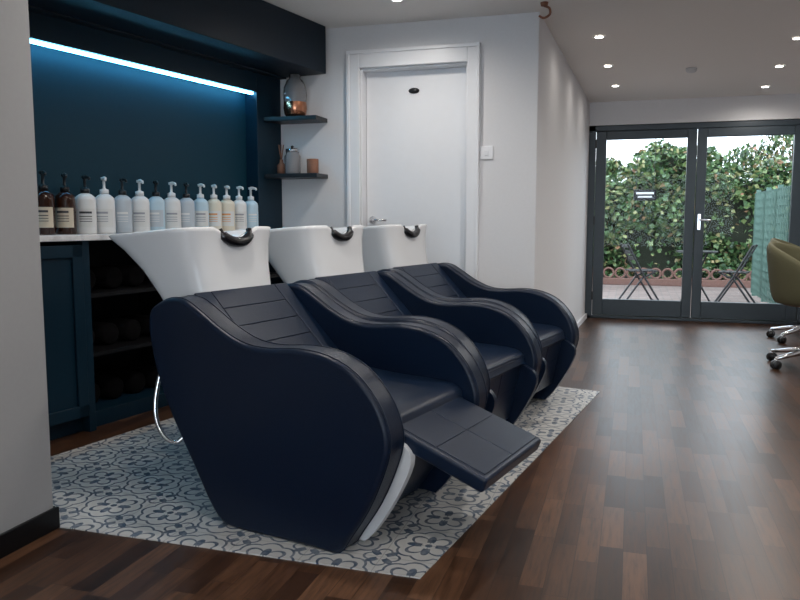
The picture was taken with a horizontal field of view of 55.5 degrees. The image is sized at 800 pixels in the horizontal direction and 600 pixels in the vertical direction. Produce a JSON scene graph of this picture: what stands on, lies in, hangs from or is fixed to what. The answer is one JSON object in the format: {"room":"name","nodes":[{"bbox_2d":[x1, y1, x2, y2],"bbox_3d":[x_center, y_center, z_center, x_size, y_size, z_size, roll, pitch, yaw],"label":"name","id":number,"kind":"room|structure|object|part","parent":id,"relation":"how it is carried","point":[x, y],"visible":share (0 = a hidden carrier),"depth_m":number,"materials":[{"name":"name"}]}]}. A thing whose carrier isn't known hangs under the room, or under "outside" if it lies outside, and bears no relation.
{"room":"salon","nodes":[
{"label":"salon","id":0,"kind":"room"},
{"bbox_2d":[0,0,52,533],"bbox_3d":[-2.693,-0.177,0.520,1.735,2.343,4.650,2,6,17],"label":"wall","id":1,"kind":"structure","parent":0,"point":[25,457],"depth_m":2.42,"materials":[{"name":"paint"}]},
{"bbox_2d":[0,506,59,558],"bbox_3d":[-1.919,0.975,0.411,0.150,0.075,4.664,2,6,17],"label":"baseboard","id":2,"kind":"structure","parent":1,"relation":"attached to","point":[23,534],"depth_m":2.47,"materials":[{"name":"black wood"}]},
{"bbox_2d":[0,318,799,599],"bbox_3d":[0.450,0.788,3.025,6.350,0.100,11.060,2,6,17],"label":"floor","id":3,"kind":"structure","parent":0,"point":[679,479],"depth_m":2.69,"materials":[{"name":"brown wood"}]},
{"bbox_2d":[40,233,283,440],"bbox_3d":[-1.577,0.116,4.246,0.585,0.980,2.850,3,7,27],"label":"base cabinet","id":4,"kind":"object","parent":3,"relation":"on","point":[98,302],"visible":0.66,"depth_m":3.92,"materials":[{"name":"teal paint"}]},
{"bbox_3d":[-1.652,0.174,3.526,0.028,0.845,0.455,3,7,27],"label":"cabinet door","id":5,"kind":"part","parent":4,"relation":"part of","materials":[{"name":"teal paint"}]},
{"bbox_2d":[40,233,121,241],"bbox_3d":[-1.577,-0.356,4.196,0.585,0.030,2.850,3,7,27],"label":"countertop","id":6,"kind":"structure","parent":4,"relation":"on","point":[58,237],"depth_m":3.63,"materials":[{"name":"stone"}]},
{"bbox_2d":[37,170,55,234],"bbox_3d":[-1.689,-0.461,3.604,0.094,0.302,0.095,0,6,5],"label":"pump bottle","id":7,"kind":"object","parent":6,"relation":"on","point":[46,200],"visible":0.84,"depth_m":3.58,"materials":[{"name":"brown plastic"}]},
{"bbox_2d":[55,173,76,233],"bbox_3d":[-1.635,-0.470,3.711,0.094,0.297,0.096,1,6,7],"label":"pump bottle","id":8,"kind":"object","parent":6,"relation":"on","point":[65,201],"visible":0.98,"depth_m":3.68,"materials":[{"name":"brown plastic"}]},
{"bbox_2d":[75,175,96,233],"bbox_3d":[-1.579,-0.479,3.817,0.100,0.292,0.101,-1,6,-6],"label":"pump bottle","id":9,"kind":"object","parent":6,"relation":"on","point":[86,213],"visible":0.98,"depth_m":3.78,"materials":[{"name":"white plastic"}]},
{"bbox_2d":[95,176,115,233],"bbox_3d":[-1.523,-0.490,3.922,0.107,0.292,0.101,6,8,44],"label":"pump bottle","id":10,"kind":"object","parent":6,"relation":"on","point":[105,203],"visible":0.98,"depth_m":3.89,"materials":[{"name":"white plastic"}]},
{"bbox_2d":[114,178,132,232],"bbox_3d":[-1.470,-0.500,4.031,0.092,0.290,0.093,0,6,-1],"label":"pump bottle","id":11,"kind":"object","parent":6,"relation":"on","point":[123,203],"visible":0.89,"depth_m":4.00,"materials":[{"name":"grey plastic"}]},
{"bbox_2d":[131,179,149,231],"bbox_3d":[-1.413,-0.511,4.136,0.107,0.289,0.101,4,7,35],"label":"pump bottle","id":12,"kind":"object","parent":6,"relation":"on","point":[140,203],"visible":0.8,"depth_m":4.10,"materials":[{"name":"white plastic"}]},
{"bbox_2d":[149,180,165,230],"bbox_3d":[-1.361,-0.522,4.244,0.092,0.289,0.093,1,6,11],"label":"pump bottle","id":13,"kind":"object","parent":6,"relation":"on","point":[157,204],"visible":0.84,"depth_m":4.21,"materials":[{"name":"blue plastic"}]},
{"bbox_2d":[164,182,180,228],"bbox_3d":[-1.306,-0.532,4.351,0.100,0.287,0.101,0,6,-1],"label":"pump bottle","id":14,"kind":"object","parent":6,"relation":"on","point":[172,204],"visible":0.81,"depth_m":4.32,"materials":[{"name":"white plastic"}]},
{"bbox_2d":[28,0,325,228],"bbox_3d":[-1.490,-1.043,4.079,0.780,1.359,2.850,3,7,27],"label":"wall","id":15,"kind":"structure","parent":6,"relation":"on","point":[180,92],"depth_m":4.31,"materials":[{"name":"teal paint"}]},
{"bbox_3d":[-1.704,-0.871,4.207,0.300,0.989,2.850,3,7,27],"label":"panel","id":16,"kind":"part","parent":15,"relation":"part of","materials":[{"name":"blue paint"}]},
{"bbox_2d":[180,182,194,227],"bbox_3d":[-1.252,-0.544,4.457,0.092,0.287,0.093,1,6,12],"label":"pump bottle","id":17,"kind":"object","parent":6,"relation":"on","point":[187,204],"visible":0.88,"depth_m":4.42,"materials":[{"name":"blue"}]},
{"bbox_2d":[194,183,208,226],"bbox_3d":[-1.197,-0.555,4.564,0.094,0.287,0.095,0,6,1],"label":"pump bottle","id":18,"kind":"object","parent":6,"relation":"on","point":[201,204],"visible":0.8,"depth_m":4.53,"materials":[{"name":"blue plastic"}]},
{"bbox_2d":[208,184,221,228],"bbox_3d":[-1.143,-0.566,4.671,0.094,0.287,0.096,1,6,9],"label":"pump bottle","id":19,"kind":"object","parent":6,"relation":"on","point":[215,206],"visible":0.87,"depth_m":4.64,"materials":[{"name":"beige plastic"}]},
{"bbox_2d":[221,185,235,230],"bbox_3d":[-1.086,-0.577,4.775,0.107,0.286,0.101,6,8,44],"label":"pump bottle","id":20,"kind":"object","parent":6,"relation":"on","point":[228,206],"visible":0.84,"depth_m":4.74,"materials":[{"name":"beige plastic"}]},
{"bbox_2d":[234,186,246,229],"bbox_3d":[-1.033,-0.588,4.884,0.094,0.286,0.095,0,6,2],"label":"pump bottle","id":21,"kind":"object","parent":6,"relation":"on","point":[240,205],"visible":0.84,"depth_m":4.85,"materials":[{"name":"white plastic"}]},
{"bbox_2d":[246,187,258,227],"bbox_3d":[-0.979,-0.599,4.991,0.094,0.286,0.095,-1,6,-11],"label":"pump bottle","id":22,"kind":"object","parent":6,"relation":"on","point":[252,206],"visible":0.86,"depth_m":4.96,"materials":[{"name":"blue plastic"}]},
{"bbox_2d":[51,386,599,578],"bbox_3d":[-0.262,0.652,3.818,1.953,0.004,3.064,3,7,25],"label":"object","id":23,"kind":"structure","parent":3,"relation":"on","point":[138,484],"depth_m":2.82,"materials":[{"name":"tile"}]},
{"bbox_2d":[109,226,540,552],"bbox_3d":[-0.336,0.245,2.843,1.637,1.032,0.760,3,7,29],"label":"chair","id":24,"kind":"object","parent":23,"relation":"on","point":[301,417],"visible":1,"depth_m":2.57,"materials":[{"name":"blue leather"}]},
{"bbox_2d":[109,226,270,299],"bbox_3d":[-0.816,-0.088,3.086,0.530,0.421,0.536,3,7,29],"label":"basin","id":25,"kind":"object","parent":24,"relation":"in","point":[210,263],"depth_m":2.87,"materials":[{"name":"white ceramic"}]},
{"bbox_3d":[-0.459,0.398,2.511,0.998,0.784,0.005,3,7,29],"label":"arm panel piping","id":26,"kind":"part","parent":24,"relation":"part of","materials":[{"name":"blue leather"}]},
{"bbox_3d":[-0.440,0.394,2.545,0.993,0.780,0.115,3,7,29],"label":"arm panel","id":27,"kind":"part","parent":24,"relation":"part of","materials":[{"name":"blue leather"}]},
{"bbox_3d":[-0.420,0.391,2.579,0.998,0.784,0.006,3,7,29],"label":"arm panel piping","id":28,"kind":"part","parent":24,"relation":"part of","materials":[{"name":"black leather"}]},
{"bbox_3d":[-0.120,0.335,3.108,0.993,0.780,0.105,3,7,29],"label":"arm panel","id":29,"kind":"part","parent":24,"relation":"part of","materials":[{"name":"blue leather"}]},
{"bbox_2d":[370,367,462,422],"bbox_3d":[-0.152,0.347,2.755,0.607,0.125,0.530,3,7,29],"label":"seat cushion","id":30,"kind":"object","parent":24,"relation":"on","point":[419,394],"depth_m":2.76,"materials":[{"name":"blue leather"}]},
{"bbox_2d":[268,225,542,424],"bbox_3d":[-0.090,0.159,3.655,1.393,1.032,0.760,3,7,29],"label":"chair","id":31,"kind":"object","parent":23,"relation":"on","point":[507,352],"visible":0.46,"depth_m":3.62,"materials":[{"name":"blue leather"}]},
{"bbox_2d":[268,225,363,283],"bbox_3d":[-0.463,-0.167,3.839,0.530,0.421,0.536,3,7,29],"label":"basin","id":32,"kind":"object","parent":31,"relation":"in","point":[331,255],"depth_m":3.61,"materials":[{"name":"white ceramic"}]},
{"bbox_3d":[-0.107,0.319,3.263,0.998,0.784,0.006,3,7,29],"label":"arm panel piping","id":33,"kind":"part","parent":31,"relation":"part of","materials":[{"name":"black leather"}]},
{"bbox_3d":[-0.087,0.315,3.297,0.993,0.780,0.115,3,7,29],"label":"arm panel","id":34,"kind":"part","parent":31,"relation":"part of","materials":[{"name":"blue leather"}]},
{"bbox_3d":[-0.068,0.312,3.332,0.998,0.784,0.005,3,7,29],"label":"arm panel piping","id":35,"kind":"part","parent":31,"relation":"part of","materials":[{"name":"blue leather"}]},
{"bbox_3d":[0.233,0.256,3.860,0.993,0.780,0.105,3,7,29],"label":"arm panel","id":36,"kind":"part","parent":31,"relation":"part of","materials":[{"name":"blue leather"}]},
{"bbox_2d":[473,342,524,379],"bbox_3d":[0.201,0.268,3.507,0.607,0.125,0.530,3,7,29],"label":"seat cushion","id":37,"kind":"object","parent":31,"relation":"on","point":[503,360],"depth_m":3.48,"materials":[{"name":"blue leather"}]},
{"bbox_2d":[362,224,578,401],"bbox_3d":[0.263,0.080,4.408,1.393,1.032,0.760,3,7,29],"label":"chair","id":38,"kind":"object","parent":23,"relation":"on","point":[397,248],"visible":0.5,"depth_m":4.37,"materials":[{"name":"blue leather"}]},
{"bbox_2d":[362,224,427,271],"bbox_3d":[-0.110,-0.246,4.591,0.530,0.421,0.536,3,7,29],"label":"basin","id":39,"kind":"object","parent":38,"relation":"in","point":[396,246],"depth_m":4.36,"materials":[{"name":"white ceramic"}]},
{"bbox_3d":[0.246,0.240,4.016,0.998,0.784,0.005,3,7,29],"label":"arm panel piping","id":40,"kind":"part","parent":38,"relation":"part of","materials":[{"name":"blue leather"}]},
{"bbox_3d":[0.266,0.236,4.050,0.993,0.780,0.115,3,7,29],"label":"arm panel","id":41,"kind":"part","parent":38,"relation":"part of","materials":[{"name":"blue leather"}]},
{"bbox_3d":[0.285,0.232,4.084,0.998,0.784,0.006,3,7,29],"label":"arm panel piping","id":42,"kind":"part","parent":38,"relation":"part of","materials":[{"name":"black leather"}]},
{"bbox_3d":[0.586,0.177,4.613,0.993,0.780,0.105,3,7,29],"label":"arm panel","id":43,"kind":"part","parent":38,"relation":"part of","materials":[{"name":"blue leather"}]},
{"bbox_2d":[532,323,564,348],"bbox_3d":[0.553,0.189,4.260,0.607,0.125,0.530,3,7,29],"label":"seat cushion","id":44,"kind":"object","parent":38,"relation":"on","point":[551,335],"depth_m":4.24,"materials":[{"name":"blue leather"}]},
{"bbox_2d":[766,242,799,369],"bbox_3d":[2.949,0.037,5.410,0.645,0.893,0.658,5,8,42],"label":"swivel chair","id":45,"kind":"object","parent":3,"relation":"on","point":[783,260],"visible":1,"depth_m":5.34,"materials":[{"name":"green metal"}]},
{"bbox_2d":[766,238,799,343],"bbox_3d":[3.538,-0.086,6.583,0.645,0.893,0.658,4,7,32],"label":"swivel chair","id":46,"kind":"object","parent":3,"relation":"on","point":[791,329],"visible":0.23,"depth_m":6.68,"materials":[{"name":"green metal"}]},
{"bbox_2d":[280,12,538,288],"bbox_3d":[-0.468,-0.686,5.361,2.845,2.343,0.160,2,6,17],"label":"wall","id":47,"kind":"structure","parent":0,"point":[509,42],"depth_m":4.95,"materials":[{"name":"paint"}]},
{"bbox_2d":[264,115,326,124],"bbox_3d":[-0.712,-1.229,5.189,0.385,0.028,0.200,2,6,17],"label":"wall shelf","id":48,"kind":"object","parent":47,"relation":"attached to","point":[304,119],"visible":1,"depth_m":5.12,"materials":[{"name":"black wood"}]},
{"bbox_2d":[283,74,306,115],"bbox_3d":[-0.713,-1.383,5.163,0.162,0.282,0.162,2,6,17],"label":"copper vase","id":49,"kind":"object","parent":48,"relation":"on","point":[294,92],"visible":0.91,"depth_m":5.10,"materials":[{"name":"clear"}]},
{"bbox_3d":[-0.713,-1.432,5.157,0.162,0.182,0.162,2,6,17],"label":"smoked glass","id":50,"kind":"part","parent":49,"relation":"part of","materials":[{"name":"grey glass"}]},
{"bbox_2d":[265,173,327,178],"bbox_3d":[-0.712,-0.851,5.229,0.385,0.028,0.200,2,6,17],"label":"wall shelf","id":51,"kind":"object","parent":47,"relation":"attached to","point":[287,175],"visible":1,"depth_m":5.14,"materials":[{"name":"black wood"}]},
{"bbox_2d":[277,145,284,173],"bbox_3d":[-0.816,-0.966,5.228,0.060,0.200,0.060,2,6,17],"label":"reed diffuser","id":52,"kind":"object","parent":51,"relation":"on","point":[281,166],"visible":0.88,"depth_m":5.21,"materials":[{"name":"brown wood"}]},
{"bbox_2d":[284,145,300,173],"bbox_3d":[-0.737,-0.962,5.214,0.110,0.195,0.110,2,6,17],"label":"glass jar","id":53,"kind":"object","parent":51,"relation":"on","point":[292,157],"visible":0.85,"depth_m":5.17,"materials":[{"name":"grey"}]},
{"bbox_3d":[-0.737,-1.037,5.206,0.094,0.045,0.094,2,6,17],"label":"lid","id":54,"kind":"part","parent":53,"relation":"part of","materials":[{"name":"silver metal"}]},
{"bbox_2d":[307,159,318,172],"bbox_3d":[-0.597,-0.913,5.198,0.080,0.100,0.080,2,6,17],"label":"candle holder","id":55,"kind":"object","parent":51,"relation":"on","point":[312,164],"visible":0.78,"depth_m":5.16,"materials":[{"name":"orange ceramic"}]},
{"bbox_2d":[346,42,480,279],"bbox_3d":[0.098,-0.584,5.174,0.913,2.179,0.184,2,6,17],"label":"trim","id":56,"kind":"structure","parent":47,"relation":"attached to","point":[468,54],"depth_m":5.01,"materials":[{"name":"white paint"}]},
{"bbox_2d":[367,67,465,270],"bbox_3d":[0.116,-0.529,5.224,0.711,2.042,0.040,2,6,17],"label":"leaf","id":57,"kind":"object","parent":47,"relation":"attached to","point":[416,143],"visible":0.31,"depth_m":5.15,"materials":[{"name":"white paint"}]},
{"bbox_2d":[369,216,385,223],"bbox_3d":[-0.155,-0.553,5.253,0.137,0.052,0.058,2,6,17],"label":"door handle","id":58,"kind":"object","parent":57,"relation":"attached to","point":[372,219],"depth_m":5.24,"materials":[{"name":"silver metal"}]},
{"bbox_2d":[409,88,418,93],"bbox_3d":[0.094,-1.408,5.112,0.075,0.037,0.008,2,6,17],"label":"oval sign","id":59,"kind":"object","parent":57,"relation":"attached to","point":[412,90],"visible":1,"depth_m":5.11,"materials":[{"name":"black plastic"}]},
{"bbox_2d":[480,146,492,159],"bbox_3d":[0.560,-0.954,4.924,0.086,0.086,0.015,2,6,17],"label":"light switch","id":60,"kind":"object","parent":47,"relation":"attached to","point":[486,152],"visible":1,"depth_m":4.92,"materials":[{"name":"white plastic"}]},
{"bbox_2d":[263,0,799,102],"bbox_3d":[0.458,-1.618,2.796,6.350,0.193,11.110,2,6,17],"label":"ceiling","id":61,"kind":"structure","parent":0,"point":[734,47],"depth_m":5.25,"materials":[{"name":"paint"}]},
{"bbox_2d":[538,1,550,18],"bbox_3d":[0.867,-1.730,4.546,0.077,0.097,0.048,2,6,17],"label":"ceiling hook","id":62,"kind":"object","parent":61,"relation":"hanging from","point":[543,4],"depth_m":4.54,"materials":[{"name":"metal"}]},
{"bbox_2d":[593,35,605,38],"bbox_3d":[1.397,-1.843,5.328,0.090,0.006,0.090,2,6,17],"label":"recessed light","id":63,"kind":"object","parent":61,"relation":"in","point":[596,36],"visible":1,"depth_m":5.31,"materials":[{"name":"white paint"}]},
{"bbox_2d":[686,67,696,72],"bbox_3d":[2.419,-1.906,6.311,0.090,0.034,0.090,2,6,17],"label":"smoke detector","id":64,"kind":"object","parent":61,"relation":"attached to","point":[691,69],"visible":1,"depth_m":6.28,"materials":[{"name":"grey plastic"}]},
{"bbox_2d":[534,12,589,322],"bbox_3d":[1.361,-0.816,6.498,0.147,2.363,3.408,2,6,19],"label":"wall","id":65,"kind":"structure","parent":0,"point":[563,107],"depth_m":5.97,"materials":[{"name":"paint"}]},
{"bbox_2d":[577,313,586,327],"bbox_3d":[1.433,0.337,6.586,0.022,0.050,3.426,2,6,19],"label":"baseboard","id":66,"kind":"structure","parent":65,"relation":"attached to","point":[582,319],"depth_m":7.77,"materials":[{"name":"white paint"}]},
{"bbox_2d":[591,140,596,299],"bbox_3d":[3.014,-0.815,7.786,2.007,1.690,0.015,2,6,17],"label":"hinges","id":67,"kind":"object","parent":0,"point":[595,140],"visible":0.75,"depth_m":8.07,"materials":[{"name":"black metal"}]},
{"bbox_2d":[592,129,697,317],"bbox_3d":[2.548,-0.794,7.965,0.992,1.932,0.060,2,6,17],"label":"leaf","id":68,"kind":"object","parent":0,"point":[629,307],"visible":1,"depth_m":7.96,"materials":[{"name":"metal"}]},
{"bbox_2d":[585,93,799,282],"bbox_3d":[3.483,-0.921,7.696,3.370,2.320,0.140,2,6,17],"label":"wall","id":69,"kind":"structure","parent":0,"point":[777,106],"depth_m":7.67,"materials":[{"name":"paint"}]},
{"bbox_2d":[585,119,799,324],"bbox_3d":[3.028,-0.792,7.839,2.135,2.035,0.080,2,6,17],"label":"frame","id":70,"kind":"object","parent":69,"relation":"attached to","point":[593,130],"visible":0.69,"depth_m":7.95,"materials":[{"name":"metal"}]},
{"bbox_2d":[690,125,799,320],"bbox_3d":[3.490,-0.760,7.645,0.987,1.932,0.126,2,6,17],"label":"leaf","id":71,"kind":"object","parent":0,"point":[704,309],"depth_m":7.70,"materials":[{"name":"metal"}]},
{"bbox_3d":[3.095,-0.794,7.732,0.125,0.160,0.068,2,6,17],"label":"handle","id":72,"kind":"part","parent":71,"relation":"part of","materials":[{"name":"silver metal"}]},
{"label":"outside","id":73,"kind":"structure","parent":0,"visible":0},
{"bbox_2d":[592,284,771,313],"bbox_3d":[4.684,-0.082,11.958,14.000,0.040,8.500,2,6,17],"label":"ground","id":74,"kind":"structure","parent":73,"point":[609,291],"depth_m":11.96,"materials":[{"name":"concrete"}]},
{"bbox_2d":[618,243,658,299],"bbox_3d":[3.341,-0.371,10.605,0.523,0.834,0.408,0,6,2],"label":"bistro chair","id":75,"kind":"object","parent":74,"relation":"on","point":[626,252],"visible":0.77,"depth_m":10.47,"materials":[{"name":"black metal"}]},
{"bbox_2d":[592,267,769,287],"bbox_3d":[5.167,-0.422,13.508,8.000,0.311,0.700,2,6,17],"label":"edging","id":76,"kind":"object","parent":74,"relation":"on","point":[607,280],"visible":0.34,"depth_m":13.32,"materials":[{"name":"brick"}]},
{"bbox_2d":[593,139,791,279],"bbox_3d":[5.295,-1.612,13.730,10.043,2.631,1.265,2,6,17],"label":"ivy hedge","id":77,"kind":"object","parent":74,"relation":"on","point":[653,230],"visible":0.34,"depth_m":13.58,"materials":[{"name":"green plant"}]},
{"bbox_2d":[676,250,717,301],"bbox_3d":[4.155,-0.326,10.675,0.560,0.727,0.560,2,6,17],"label":"bistro table","id":78,"kind":"object","parent":74,"relation":"on","point":[679,251],"visible":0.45,"depth_m":10.56,"materials":[{"name":"black metal"}]},
{"bbox_2d":[714,244,757,302],"bbox_3d":[4.527,-0.334,10.245,0.523,0.834,0.408,4,7,32],"label":"bistro chair","id":79,"kind":"object","parent":74,"relation":"on","point":[749,253],"visible":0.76,"depth_m":10.18,"materials":[{"name":"black metal"}]},
{"bbox_2d":[750,185,790,303],"bbox_3d":[4.877,-0.684,9.837,0.075,1.600,3.700,2,6,17],"label":"fence","id":80,"kind":"object","parent":74,"relation":"on","point":[762,225],"visible":0.61,"depth_m":10.46,"materials":[{"name":"green paint"}]},
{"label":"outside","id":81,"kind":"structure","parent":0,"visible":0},
{"bbox_3d":[7.827,-1.119,22.186,26.000,0.080,13.000,2,6,17],"label":"ground","id":82,"kind":"structure","parent":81,"visible":0},
{"bbox_2d":[606,135,793,179],"bbox_3d":[6.713,-2.255,16.622,5.111,3.318,1.614,2,6,17],"label":"tree","id":83,"kind":"object","parent":82,"relation":"on","point":[746,159],"visible":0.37,"depth_m":16.14,"materials":[{"name":"green plant"}]},
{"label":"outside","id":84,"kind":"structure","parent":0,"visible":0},
{"bbox_2d":[633,139,656,200],"bbox_3d":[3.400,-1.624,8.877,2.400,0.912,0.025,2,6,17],"label":"hanging sign","id":85,"kind":"object","parent":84,"point":[639,195],"visible":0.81,"depth_m":9.05,"materials":[{"name":"black metal"}]}
]}

